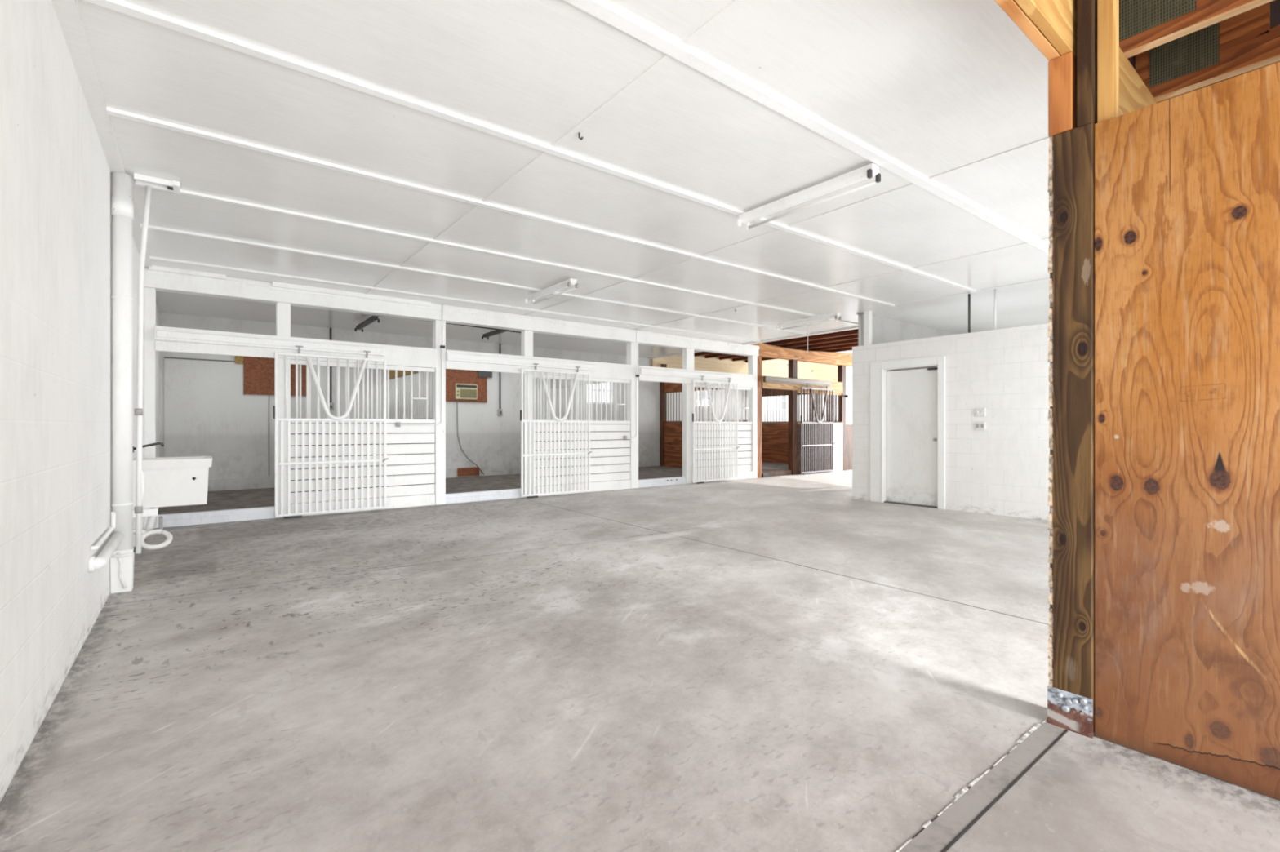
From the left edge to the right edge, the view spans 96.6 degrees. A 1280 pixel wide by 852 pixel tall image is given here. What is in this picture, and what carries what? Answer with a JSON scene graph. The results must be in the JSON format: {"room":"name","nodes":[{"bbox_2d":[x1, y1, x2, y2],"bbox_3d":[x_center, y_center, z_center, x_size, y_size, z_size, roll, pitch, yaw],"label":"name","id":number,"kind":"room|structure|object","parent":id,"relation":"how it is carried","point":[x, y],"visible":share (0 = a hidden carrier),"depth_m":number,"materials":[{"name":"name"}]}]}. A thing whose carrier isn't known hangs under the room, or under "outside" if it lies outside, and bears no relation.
{"room":"farm building","nodes":[
{"label":"farm building","id":0,"kind":"room"},
{"bbox_2d":[0,0,159,801],"bbox_3d":[-2.729,-0.950,2.504,0.250,4.300,17.300,0,0,-38],"label":"wall","id":1,"kind":"structure","parent":0,"point":[55,176],"depth_m":2.34,"materials":[{"name":"paint"}]},
{"bbox_2d":[51,0,151,267],"bbox_3d":[-3.293,-1.840,3.502,0.080,0.020,7.870,0,0,-38],"label":"trim","id":2,"kind":"structure","parent":1,"relation":"attached to","point":[67,11],"depth_m":3.05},
{"bbox_2d":[90,511,115,551],"bbox_3d":[-3.461,0.666,3.682,0.042,0.123,0.885,0,0,-38],"label":"pipe","id":3,"kind":"object","parent":1,"relation":"attached to","point":[112,528],"visible":1,"depth_m":3.76,"materials":[{"name":"white plastic"}]},
{"bbox_2d":[88,532,124,572],"bbox_3d":[-3.436,0.800,3.687,0.078,0.087,1.024,0,0,-38],"label":"pipe","id":4,"kind":"object","parent":1,"relation":"attached to","point":[95,563],"visible":1,"depth_m":3.44,"materials":[{"name":"white plastic"}]},
{"bbox_2d":[88,555,95,572],"bbox_3d":[-3.170,0.800,3.300,0.024,0.087,0.087,0,0,-38],"label":"pipe elbow","id":5,"kind":"object","parent":4,"relation":"attached to","point":[91,560],"depth_m":3.27,"materials":[{"name":"white plastic"}]},
{"bbox_2d":[133,528,172,550],"bbox_3d":[-4.476,1.026,5.207,0.325,0.176,0.275,0,0,-38],"label":"coiled hose","id":6,"kind":"object","parent":1,"relation":"hanging from","point":[157,531],"visible":0.91,"depth_m":5.21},
{"bbox_2d":[133,456,212,532],"bbox_3d":[-4.567,0.676,5.583,0.603,0.722,0.536,0,0,-38],"label":"utility sink","id":7,"kind":"object","parent":1,"relation":"attached to","point":[169,482],"visible":0.75,"depth_m":5.41,"materials":[{"name":"white plastic"}]},
{"bbox_2d":[133,456,212,508],"bbox_3d":[-4.565,0.537,5.584,0.600,0.445,0.536,0,0,-38],"label":"basin","id":8,"kind":"object","parent":7,"relation":"in","point":[169,482],"depth_m":5.41,"materials":[{"name":"white plastic"}]},
{"bbox_2d":[157,462,788,515],"bbox_3d":[0.291,1.150,13.510,18.000,0.100,3.190,0,0,-38],"label":"floor","id":9,"kind":"structure","parent":0,"point":[262,497],"depth_m":9.79,"materials":[{"name":"concrete"}]},
{"bbox_2d":[386,364,432,419],"bbox_3d":[-4.099,-0.050,10.073,0.070,2.300,3.110,0,0,-38],"label":"wall","id":10,"kind":"structure","parent":9,"relation":"on","point":[392,372],"depth_m":10.13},
{"bbox_2d":[659,364,666,466],"bbox_3d":[0.641,-0.300,15.704,0.140,2.800,0.130,0,0,-38],"label":"post","id":11,"kind":"object","parent":9,"relation":"on","point":[662,395],"visible":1,"depth_m":15.65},
{"bbox_2d":[663,382,747,467],"bbox_3d":[1.590,-0.050,14.478,0.070,2.300,3.110,0,0,-38],"label":"wall","id":12,"kind":"structure","parent":9,"relation":"on","point":[673,429],"depth_m":15.29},
{"bbox_2d":[761,388,837,463],"bbox_3d":[4.437,-0.050,16.682,0.070,2.300,3.110,0,0,-38],"label":"wall","id":13,"kind":"structure","parent":9,"relation":"on","point":[775,434],"depth_m":17.11,"materials":[{"name":"wood"}]},
{"bbox_2d":[159,311,837,466],"bbox_3d":[-0.352,-0.550,15.156,19.000,3.500,0.200,0,0,-38],"label":"wall","id":14,"kind":"structure","parent":0,"point":[648,391],"depth_m":13.53,"materials":[{"name":"paint"}]},
{"bbox_2d":[164,356,235,362],"bbox_3d":[-7.177,-1.113,9.728,1.440,0.024,0.027,0,0,-38],"label":"trim","id":15,"kind":"structure","parent":14,"relation":"attached to","point":[164,357],"depth_m":9.56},
{"bbox_2d":[164,358,268,479],"bbox_3d":[-7.176,0.000,9.727,1.440,2.200,0.030,0,0,-38],"label":"wall","id":16,"kind":"structure","parent":14,"relation":"attached to","point":[207,412],"depth_m":9.70,"materials":[{"name":"paint"}]},
{"bbox_2d":[243,356,306,395],"bbox_3d":[-6.507,-0.955,10.210,0.970,0.810,0.024,0,0,-38],"label":"board","id":17,"kind":"object","parent":14,"relation":"attached to","point":[259,373],"visible":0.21,"depth_m":10.09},
{"bbox_2d":[329,328,333,410],"bbox_3d":[-5.821,-1.074,10.737,0.100,1.548,0.054,0,0,-38],"label":"conduit","id":18,"kind":"object","parent":14,"relation":"attached to","point":[331,404],"visible":0.67,"depth_m":10.73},
{"bbox_2d":[207,465,520,491],"bbox_3d":[-4.944,1.000,11.418,7.040,0.200,0.030,0,0,-38],"label":"baseboard","id":19,"kind":"structure","parent":14,"relation":"attached to","point":[242,483],"depth_m":10.07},
{"bbox_2d":[269,365,546,476],"bbox_3d":[-4.398,-0.020,11.888,5.600,2.240,0.015,0,0,-38],"label":"wall","id":20,"kind":"structure","parent":14,"relation":"attached to","point":[487,438],"depth_m":12.36,"materials":[{"name":"paint"}]},
{"bbox_2d":[445,368,487,402],"bbox_3d":[-3.755,-0.920,12.348,0.920,0.800,0.035,0,0,-38],"label":"board","id":21,"kind":"object","parent":14,"relation":"attached to","point":[453,376],"visible":0.68,"depth_m":12.31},
{"bbox_2d":[454,383,477,399],"bbox_3d":[-3.754,-0.740,12.315,0.480,0.330,0.108,0,0,-38],"label":"air conditioner","id":22,"kind":"object","parent":21,"relation":"attached to","point":[462,391],"visible":1,"depth_m":12.27,"materials":[{"name":"beige plastic"}]},
{"bbox_2d":[460,388,476,398],"bbox_3d":[-3.697,-0.700,12.306,0.360,0.190,0.011,0,0,-38],"label":"grille","id":23,"kind":"object","parent":22,"relation":"attached to","point":[464,393],"depth_m":12.30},
{"bbox_2d":[459,369,492,377],"bbox_3d":[-3.586,-1.215,12.441,0.760,0.290,0.025,0,0,-38],"label":"grey patch","id":24,"kind":"object","parent":21,"relation":"attached to","point":[481,374],"visible":0.39,"depth_m":12.55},
{"bbox_2d":[457,466,479,476],"bbox_3d":[-3.709,0.990,12.338,0.480,0.180,0.024,0,0,-38],"label":"brown patch","id":25,"kind":"object","parent":14,"relation":"attached to","point":[461,472],"visible":1,"depth_m":12.32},
{"bbox_2d":[497,343,502,415],"bbox_3d":[-3.140,-1.044,12.812,0.100,1.608,0.054,0,0,-38],"label":"conduit","id":26,"kind":"object","parent":14,"relation":"attached to","point":[500,411],"visible":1,"depth_m":12.80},
{"bbox_2d":[585,382,613,404],"bbox_3d":[-1.038,-0.910,14.549,0.870,0.700,0.080,0,0,-38],"label":"window","id":27,"kind":"structure","parent":14,"relation":"in","point":[599,390],"depth_m":14.54,"materials":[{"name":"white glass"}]},
{"bbox_2d":[693,355,747,374],"bbox_3d":[2.442,-1.840,17.152,2.264,0.454,0.055,0,0,-38],"label":"wall panel","id":28,"kind":"object","parent":14,"relation":"attached to","point":[700,363],"depth_m":17.07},
{"bbox_2d":[648,326,857,359],"bbox_3d":[2.344,-1.885,12.817,0.080,0.130,6.800,0,0,-38],"label":"trim","id":29,"kind":"structure","parent":14,"relation":"attached to","point":[853,327],"depth_m":11.84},
{"bbox_2d":[761,359,788,377],"bbox_3d":[4.411,-1.905,18.676,1.323,0.598,0.055,0,0,-38],"label":"wall panel","id":30,"kind":"object","parent":14,"relation":"attached to","point":[775,367],"depth_m":18.67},
{"bbox_2d":[693,328,857,356],"bbox_3d":[3.490,-2.079,13.755,0.044,0.202,6.680,0,0,-38],"label":"joist","id":31,"kind":"object","parent":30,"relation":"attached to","point":[850,332],"visible":0.21,"depth_m":13.24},
{"bbox_2d":[705,333,857,358],"bbox_3d":[3.949,-2.079,14.110,0.044,0.202,6.680,0,0,-38],"label":"joist","id":32,"kind":"object","parent":30,"relation":"attached to","point":[851,336],"visible":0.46,"depth_m":13.82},
{"bbox_2d":[719,338,857,359],"bbox_3d":[4.407,-2.079,14.465,0.044,0.202,6.680,0,0,-38],"label":"joist","id":33,"kind":"object","parent":30,"relation":"attached to","point":[854,340],"visible":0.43,"depth_m":14.37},
{"bbox_2d":[732,342,857,361],"bbox_3d":[4.866,-2.079,14.820,0.044,0.202,6.680,0,0,-38],"label":"joist","id":34,"kind":"object","parent":30,"relation":"attached to","point":[854,344],"visible":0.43,"depth_m":14.81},
{"bbox_2d":[75,0,1049,357],"bbox_3d":[0.829,-1.880,8.812,13.100,0.060,11.280,0,0,-38],"label":"ceiling","id":35,"kind":"structure","parent":0,"point":[933,87],"depth_m":3.90,"materials":[{"name":"paint"}]},
{"bbox_2d":[133,173,180,195],"bbox_3d":[-3.638,-1.829,4.304,0.260,0.039,0.200,0,0,-38],"label":"strip light","id":36,"kind":"object","parent":35,"relation":"attached to","point":[174,186],"visible":1,"depth_m":4.29,"materials":[{"name":"white metal"}]},
{"bbox_2d":[148,265,226,279],"bbox_3d":[-5.369,-1.825,6.789,0.720,0.049,0.070,0,0,-38],"label":"channel","id":37,"kind":"object","parent":35,"relation":"attached to","point":[158,268],"visible":0.93,"depth_m":6.76,"materials":[{"name":"white metal"}]},
{"bbox_2d":[271,281,431,306],"bbox_3d":[-3.921,-1.819,7.923,2.000,0.059,0.050,0,0,-38],"label":"channel","id":38,"kind":"object","parent":35,"relation":"attached to","point":[274,284],"visible":1,"depth_m":7.83,"materials":[{"name":"white metal"}]},
{"bbox_2d":[354,315,379,332],"bbox_3d":[-4.663,-1.737,9.732,0.142,0.104,1.200,0,0,-38],"label":"strip light","id":39,"kind":"object","parent":35,"relation":"attached to","point":[371,319],"visible":1,"depth_m":9.61,"materials":[{"name":"black metal"}]},
{"bbox_2d":[149,256,760,342],"bbox_3d":[-1.370,-1.839,9.309,10.070,0.022,0.050,0,0,-38],"label":"trim","id":40,"kind":"structure","parent":35,"relation":"attached to","point":[150,257],"depth_m":7.86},
{"bbox_2d":[140,223,809,334],"bbox_3d":[-0.605,-1.839,8.321,10.070,0.022,0.055,0,0,-38],"label":"trim","id":41,"kind":"structure","parent":35,"relation":"attached to","point":[150,227],"depth_m":6.68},
{"bbox_2d":[133,180,857,325],"bbox_3d":[0.129,-1.839,7.372,10.070,0.022,0.055,0,0,-38],"label":"trim","id":42,"kind":"structure","parent":35,"relation":"attached to","point":[186,193],"depth_m":5.73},
{"bbox_2d":[481,328,515,339],"bbox_3d":[-2.657,-1.737,10.653,0.142,0.104,1.200,0,0,-38],"label":"strip light","id":43,"kind":"object","parent":35,"relation":"attached to","point":[488,335],"visible":0.71,"depth_m":10.70,"materials":[{"name":"black metal"}]},
{"bbox_2d":[106,106,894,306],"bbox_3d":[0.382,-1.839,6.024,8.820,0.022,0.055,0,0,-38],"label":"trim","id":44,"kind":"structure","parent":35,"relation":"attached to","point":[113,112],"depth_m":4.37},
{"bbox_2d":[83,0,977,293],"bbox_3d":[1.092,-1.839,5.107,8.820,0.022,0.060,0,0,-38],"label":"trim","id":45,"kind":"structure","parent":35,"relation":"attached to","point":[119,6],"depth_m":3.28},
{"bbox_2d":[524,278,577,304],"bbox_3d":[-1.192,-1.772,7.551,0.142,0.107,1.200,0,0,-38],"label":"strip light","id":46,"kind":"object","parent":35,"relation":"attached to","point":[569,282],"visible":1,"depth_m":7.46,"materials":[{"name":"white metal"}]},
{"bbox_2d":[364,0,748,294],"bbox_3d":[-1.457,-1.846,4.920,0.044,0.008,7.835,0,0,-38],"label":"trim","id":47,"kind":"structure","parent":35,"relation":"attached to","point":[734,5],"depth_m":3.35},
{"bbox_2d":[524,137,1049,315],"bbox_3d":[0.488,-1.846,6.426,0.044,0.008,7.835,0,0,-38],"label":"trim","id":48,"kind":"structure","parent":35,"relation":"attached to","point":[1047,139],"depth_m":4.81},
{"bbox_2d":[563,0,1048,253],"bbox_3d":[1.869,-1.839,4.103,8.820,0.022,0.075,0,0,-38],"label":"trim","id":49,"kind":"structure","parent":35,"relation":"attached to","point":[599,9],"depth_m":3.20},
{"bbox_2d":[776,312,840,329],"bbox_3d":[2.833,-1.764,9.654,0.142,0.107,1.200,0,0,-38],"label":"strip light","id":50,"kind":"object","parent":35,"relation":"attached to","point":[836,315],"visible":1,"depth_m":9.60,"materials":[{"name":"white metal"}]},
{"bbox_2d":[737,163,880,229],"bbox_3d":[1.268,-1.772,4.472,0.142,0.107,1.240,0,0,-38],"label":"strip light","id":51,"kind":"object","parent":35,"relation":"attached to","point":[868,171],"visible":1,"depth_m":4.37,"materials":[{"name":"white metal"}]},
{"bbox_2d":[635,237,1048,329],"bbox_3d":[2.307,-1.846,7.834,0.044,0.008,7.835,0,0,-38],"label":"trim","id":52,"kind":"structure","parent":35,"relation":"attached to","point":[1047,238],"depth_m":7.09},
{"bbox_2d":[896,277,1049,305],"bbox_3d":[5.022,-1.846,7.268,0.044,0.008,3.615,0,0,-38],"label":"trim","id":53,"kind":"structure","parent":35,"relation":"attached to","point":[1049,277],"depth_m":7.75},
{"bbox_2d":[1160,28,1279,102],"bbox_3d":[4.898,-1.992,1.414,0.044,0.440,5.400,0,0,-38],"label":"roof truss","id":54,"kind":"object","parent":35,"relation":"hanging from","point":[1270,28],"visible":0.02,"depth_m":3.33,"materials":[{"name":"wood"}]},
{"bbox_2d":[0,470,1279,851],"bbox_3d":[4.783,1.260,8.319,19.250,0.120,17.300,0,0,-38],"label":"floor","id":55,"kind":"structure","parent":0,"point":[788,663],"depth_m":2.63,"materials":[{"name":"concrete"}]},
{"bbox_2d":[110,172,136,593],"bbox_3d":[-3.762,-0.315,4.155,0.133,3.029,0.151,0,0,-38],"label":"downpipe","id":56,"kind":"object","parent":55,"relation":"on","point":[122,562],"visible":0.95,"depth_m":4.12,"materials":[{"name":"white plastic"}]},
{"bbox_2d":[134,185,151,553],"bbox_3d":[-3.721,-0.428,4.272,0.099,2.756,0.048,0,0,-38],"label":"pipe","id":57,"kind":"object","parent":56,"relation":"attached to","point":[140,490],"visible":1,"depth_m":4.25,"materials":[{"name":"white plastic"}]},
{"bbox_2d":[143,287,155,529],"bbox_3d":[-5.758,-0.205,6.703,0.100,2.810,0.150,0,0,-38],"label":"post","id":58,"kind":"object","parent":55,"relation":"on","point":[149,294],"visible":0.86,"depth_m":6.64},
{"bbox_2d":[155,506,276,528],"bbox_3d":[-5.237,1.127,7.100,1.210,0.145,0.100,0,0,-38],"label":"board","id":59,"kind":"object","parent":55,"relation":"on","point":[264,513],"visible":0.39,"depth_m":7.05,"materials":[{"name":"wood"}]},
{"bbox_2d":[275,302,290,518],"bbox_3d":[-4.702,-0.205,7.520,0.150,2.810,0.130,0,0,-38],"label":"post","id":60,"kind":"object","parent":55,"relation":"on","point":[282,310],"visible":0.68,"depth_m":7.47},
{"bbox_2d":[290,359,435,515],"bbox_3d":[-3.874,0.161,8.117,1.880,2.079,0.080,0,0,-38],"label":"stall front","id":61,"kind":"structure","parent":55,"relation":"on","point":[410,449],"depth_m":8.22,"materials":[{"name":"white paint"}]},
{"bbox_2d":[155,329,388,519],"bbox_3d":[-4.616,0.040,7.385,2.541,2.320,0.128,0,0,-38],"label":"door","id":62,"kind":"structure","parent":61,"relation":"in","point":[308,362],"depth_m":7.64,"materials":[{"name":"white metal"}]},
{"bbox_2d":[155,325,435,368],"bbox_3d":[-4.384,-1.025,7.665,3.250,0.290,0.029,0,0,-38],"label":"horizontal beam","id":63,"kind":"structure","parent":61,"relation":"attached to","point":[394,355],"depth_m":7.48,"materials":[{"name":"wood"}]},
{"bbox_2d":[432,320,445,505],"bbox_3d":[-3.089,-0.205,8.769,0.150,2.810,0.150,0,0,-38],"label":"post","id":64,"kind":"object","parent":55,"relation":"on","point":[440,430],"visible":0.82,"depth_m":8.71,"materials":[{"name":"wood"}]},
{"bbox_2d":[143,267,441,321],"bbox_3d":[-4.423,-1.730,7.697,3.430,0.239,0.212,0,0,-38],"label":"header beam","id":65,"kind":"structure","parent":64,"relation":"on","point":[233,288],"depth_m":7.37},
{"bbox_2d":[395,306,444,426],"bbox_3d":[-3.258,-0.902,8.480,0.692,1.835,0.066,0,0,-36],"label":"conduit","id":66,"kind":"object","parent":64,"relation":"attached to","point":[397,424],"visible":1,"depth_m":8.64,"materials":[{"name":"white metal"}]},
{"bbox_2d":[445,488,524,503],"bbox_3d":[-2.501,1.127,9.218,1.330,0.145,0.100,0,0,-38],"label":"board","id":67,"kind":"object","parent":55,"relation":"on","point":[453,498],"visible":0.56,"depth_m":9.15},
{"bbox_2d":[520,330,533,497],"bbox_3d":[-1.915,-0.205,9.678,0.160,2.810,0.130,0,0,-38],"label":"post","id":68,"kind":"object","parent":55,"relation":"on","point":[526,336],"visible":0.62,"depth_m":9.62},
{"bbox_2d":[533,374,631,496],"bbox_3d":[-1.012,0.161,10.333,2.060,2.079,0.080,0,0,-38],"label":"wall","id":69,"kind":"structure","parent":55,"relation":"on","point":[610,458],"depth_m":10.48,"materials":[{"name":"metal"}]},
{"bbox_2d":[445,352,595,498],"bbox_3d":[-1.865,0.040,9.515,2.700,2.320,0.128,0,0,-38],"label":"door","id":70,"kind":"structure","parent":69,"relation":"in","point":[577,373],"depth_m":9.76,"materials":[{"name":"white metal"}]},
{"bbox_2d":[445,350,631,380],"bbox_3d":[-1.573,-1.025,9.841,3.560,0.290,0.029,0,0,-38],"label":"door frame","id":71,"kind":"structure","parent":69,"relation":"attached to","point":[603,370],"depth_m":9.73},
{"bbox_2d":[626,342,638,488],"bbox_3d":[-0.144,-0.205,11.049,0.180,2.810,0.150,0,0,-38],"label":"post","id":72,"kind":"object","parent":55,"relation":"on","point":[632,348],"visible":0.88,"depth_m":10.99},
{"bbox_2d":[441,304,636,342],"bbox_3d":[-1.594,-1.730,9.887,3.715,0.239,0.212,0,0,-38],"label":"header beam","id":73,"kind":"structure","parent":72,"relation":"on","point":[451,314],"depth_m":9.64,"materials":[{"name":"wood"}]},
{"bbox_2d":[623,343,639,439],"bbox_3d":[-0.162,-0.662,10.877,0.324,1.835,0.067,0,0,-34],"label":"conduit","id":74,"kind":"object","parent":72,"relation":"attached to","point":[637,375],"visible":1,"depth_m":10.93,"materials":[{"name":"white metal"}]},
{"bbox_2d":[635,329,759,356],"bbox_3d":[1.281,-1.730,12.113,3.545,0.239,0.212,0,0,-38],"label":"header beam","id":75,"kind":"structure","parent":72,"relation":"on","point":[642,337],"depth_m":11.90,"materials":[{"name":"wood"}]},
{"bbox_2d":[638,476,685,488],"bbox_3d":[0.430,1.127,11.484,1.260,0.145,0.104,0,0,-38],"label":"board","id":76,"kind":"object","parent":55,"relation":"on","point":[678,480],"visible":0.91,"depth_m":11.43,"materials":[{"name":"white paint"}]},
{"bbox_2d":[682,348,693,484],"bbox_3d":[1.011,-0.205,11.943,0.220,2.810,0.130,0,0,-38],"label":"post","id":77,"kind":"object","parent":55,"relation":"on","point":[687,353],"visible":0.9,"depth_m":11.87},
{"bbox_2d":[693,384,752,483],"bbox_3d":[1.839,0.161,12.540,1.810,2.079,0.080,0,0,-38],"label":"wall","id":78,"kind":"structure","parent":55,"relation":"on","point":[744,433],"depth_m":12.70,"materials":[{"name":"metal"}]},
{"bbox_2d":[639,368,739,484],"bbox_3d":[1.097,0.040,11.808,2.711,2.320,0.128,0,0,-38],"label":"door","id":79,"kind":"structure","parent":78,"relation":"in","point":[694,423],"depth_m":12.12,"materials":[{"name":"white metal"}]},
{"bbox_2d":[638,365,753,387],"bbox_3d":[1.281,-1.025,12.051,3.300,0.290,0.029,0,0,-38],"label":"door frame","id":80,"kind":"structure","parent":78,"relation":"attached to","point":[743,380],"depth_m":11.91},
{"bbox_2d":[747,355,757,478],"bbox_3d":[2.600,-0.205,13.173,0.160,2.810,0.150,0,0,-38],"label":"post","id":81,"kind":"object","parent":55,"relation":"on","point":[752,360],"visible":0.8,"depth_m":13.11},
{"bbox_2d":[757,355,761,478],"bbox_3d":[2.731,-0.215,13.274,0.150,2.830,0.150,0,0,-38],"label":"post","id":82,"kind":"object","parent":55,"relation":"on","point":[759,357],"visible":0.58,"depth_m":13.21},
{"bbox_2d":[752,342,852,366],"bbox_3d":[4.207,-1.799,14.389,3.850,0.338,0.195,0,0,-38],"label":"header beam","id":83,"kind":"structure","parent":82,"relation":"on","point":[765,350],"depth_m":14.23,"materials":[{"name":"orange wood"}]},
{"bbox_2d":[797,361,837,382],"bbox_3d":[6.259,-1.908,20.107,2.299,0.590,0.055,0,0,-38],"label":"wall panel","id":84,"kind":"object","parent":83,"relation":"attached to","point":[806,371],"depth_m":20.06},
{"bbox_2d":[745,346,852,362],"bbox_3d":[5.325,-2.079,15.175,0.044,0.202,6.680,0,0,-38],"label":"joist","id":85,"kind":"object","parent":84,"relation":"attached to","point":[843,349],"visible":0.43,"depth_m":15.32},
{"bbox_2d":[761,470,791,477],"bbox_3d":[3.261,1.140,13.659,1.140,0.120,0.150,0,0,-38],"label":"board","id":86,"kind":"object","parent":55,"relation":"on","point":[781,473],"visible":0.91,"depth_m":13.62,"materials":[{"name":"brown wood"}]},
{"bbox_2d":[788,360,797,475],"bbox_3d":[3.775,-0.215,14.089,0.180,2.830,0.140,0,0,-38],"label":"post","id":87,"kind":"object","parent":55,"relation":"on","point":[793,364],"visible":0.9,"depth_m":14.03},
{"bbox_2d":[797,391,842,474],"bbox_3d":[4.639,0.161,14.692,1.905,2.079,0.105,0,0,-38],"label":"wall","id":88,"kind":"structure","parent":55,"relation":"on","point":[837,426],"depth_m":14.81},
{"bbox_2d":[763,376,834,475],"bbox_3d":[3.966,0.020,14.028,2.686,2.360,0.128,0,0,-38],"label":"door","id":89,"kind":"structure","parent":88,"relation":"in","point":[829,444],"depth_m":14.34,"materials":[{"name":"metal"}]},
{"bbox_2d":[761,375,842,393],"bbox_3d":[4.128,-1.025,14.254,3.240,0.290,0.029,0,0,-38],"label":"door frame","id":90,"kind":"structure","parent":88,"relation":"attached to","point":[837,387],"depth_m":14.03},
{"bbox_2d":[837,364,845,471],"bbox_3d":[5.436,-0.215,15.375,0.180,2.830,0.140,0,0,-38],"label":"post","id":91,"kind":"object","parent":55,"relation":"on","point":[841,369],"visible":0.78,"depth_m":15.31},
{"bbox_2d":[845,424,852,470],"bbox_3d":[6.150,0.575,15.922,1.580,1.250,0.050,0,0,-38],"label":"board","id":92,"kind":"object","parent":55,"relation":"on","point":[848,427],"visible":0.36,"depth_m":15.54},
{"bbox_2d":[895,718,1067,851],"bbox_3d":[0.417,1.197,1.321,3.257,0.006,0.092,0,0,-38],"label":"threshold strip","id":93,"kind":"object","parent":55,"relation":"on","point":[939,834],"visible":0.96,"depth_m":1.85,"materials":[{"name":"black metal"}]},
{"bbox_2d":[1047,684,1093,738],"bbox_3d":[1.744,1.125,2.288,0.163,0.150,0.147,0,0,-38],"label":"bracket","id":94,"kind":"object","parent":55,"relation":"on","point":[1066,710],"visible":0.99,"depth_m":2.24,"materials":[{"name":"metal"}]},
{"bbox_2d":[1047,0,1097,732],"bbox_3d":[1.751,-0.291,2.295,0.141,2.958,0.146,0,0,-38],"label":"post","id":95,"kind":"object","parent":55,"relation":"on","point":[1071,160],"visible":0.95,"depth_m":2.24,"materials":[{"name":"brown wood"}]},
{"bbox_2d":[1048,51,1077,137],"bbox_3d":[1.732,-1.325,2.321,0.140,0.306,0.080,0,0,-38],"label":"block","id":96,"kind":"object","parent":95,"relation":"on","point":[1063,69],"visible":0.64,"depth_m":2.27,"materials":[{"name":"orange wood"}]},
{"bbox_2d":[1014,0,1156,115],"bbox_3d":[1.399,-1.625,2.036,5.695,0.290,0.037,0,0,-38],"label":"brace","id":97,"kind":"object","parent":95,"relation":"attached to","point":[1057,20],"visible":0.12,"depth_m":2.24,"materials":[{"name":"brown wood"}]},
{"bbox_2d":[994,0,1061,61],"bbox_3d":[1.373,-1.625,2.069,5.695,0.290,0.039,0,0,-38],"label":"plank","id":98,"kind":"object","parent":97,"relation":"attached to","point":[1011,7],"visible":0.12,"depth_m":2.12,"materials":[{"name":"orange wood"}]},
{"bbox_2d":[1135,0,1279,102],"bbox_3d":[4.415,-1.992,1.040,0.044,0.440,5.400,0,0,-38],"label":"wooden beam","id":99,"kind":"structure","parent":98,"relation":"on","point":[1243,42],"depth_m":2.92,"materials":[{"name":"wood"}]},
{"bbox_2d":[1119,0,1274,57],"bbox_3d":[3.933,-1.992,0.667,0.044,0.440,5.400,0,0,-38],"label":"wooden beam","id":100,"kind":"structure","parent":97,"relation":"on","point":[1144,25],"depth_m":2.61,"materials":[{"name":"wood"}]},
{"bbox_2d":[1097,0,1119,123],"bbox_3d":[1.827,-0.289,2.226,0.085,2.971,0.047,0,0,-38],"label":"stud","id":101,"kind":"object","parent":55,"relation":"on","point":[1108,11],"visible":0.02,"depth_m":2.20,"materials":[{"name":"brown wood"}]},
{"bbox_2d":[1094,62,1279,799],"bbox_3d":[3.436,0.015,0.046,0.020,2.361,5.466,0,0,-38],"label":"plywood sheet","id":102,"kind":"object","parent":55,"relation":"on","point":[1187,186],"visible":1,"depth_m":1.99,"materials":[{"name":"wood"}]},
{"bbox_2d":[651,355,682,368],"bbox_3d":[0.739,-1.807,15.833,1.099,0.385,0.055,0,0,-38],"label":"wall panel","id":103,"kind":"object","parent":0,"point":[673,362],"depth_m":15.87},
{"bbox_2d":[857,313,957,346],"bbox_3d":[5.203,-1.575,10.579,4.020,0.550,0.080,0,0,-38],"label":"wall","id":104,"kind":"structure","parent":0,"point":[884,330],"depth_m":9.94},
{"bbox_2d":[852,323,1049,520],"bbox_3d":[4.884,-0.050,7.739,0.200,2.500,4.300,0,0,-38],"label":"wall","id":105,"kind":"structure","parent":0,"point":[1002,468],"depth_m":7.77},
{"bbox_2d":[863,311,871,345],"bbox_3d":[3.681,-1.575,9.204,0.090,0.550,0.090,0,0,-38],"label":"post","id":106,"kind":"object","parent":105,"relation":"on","point":[867,314],"visible":0.86,"depth_m":9.17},
{"bbox_2d":[870,356,945,509],"bbox_3d":[4.106,0.100,8.712,0.220,2.200,1.150,0,0,-38],"label":"door","id":107,"kind":"structure","parent":105,"relation":"in","point":[908,406],"depth_m":8.71,"materials":[{"name":"white paint"}]},
{"bbox_2d":[968,293,970,333],"bbox_3d":[4.618,-1.575,8.002,0.030,0.549,0.030,0,0,30],"label":"conduit","id":108,"kind":"object","parent":105,"relation":"on","point":[969,295],"visible":1,"depth_m":7.99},
{"bbox_2d":[974,422,986,430],"bbox_3d":[4.669,0.000,7.826,0.034,0.110,0.130,0,0,-38],"label":"outlet plate","id":109,"kind":"object","parent":105,"relation":"attached to","point":[978,425],"visible":1,"depth_m":7.81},
{"bbox_2d":[974,408,986,416],"bbox_3d":[4.665,-0.190,7.823,0.045,0.110,0.130,0,0,-38],"label":"switch plate","id":110,"kind":"object","parent":105,"relation":"attached to","point":[978,411],"visible":1,"depth_m":7.81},
{"bbox_2d":[994,289,996,329],"bbox_3d":[4.820,-1.575,7.741,0.026,0.549,0.026,0,0,-15],"label":"conduit","id":111,"kind":"object","parent":105,"relation":"on","point":[995,291],"visible":1,"depth_m":7.73,"materials":[{"name":"white plastic"}]},
{"bbox_2d":[1270,0,1279,28],"bbox_3d":[5.925,-2.900,2.026,13.350,0.100,5.950,0,0,-38],"label":"roof","id":112,"kind":"structure","parent":0,"point":[1274,6],"depth_m":3.95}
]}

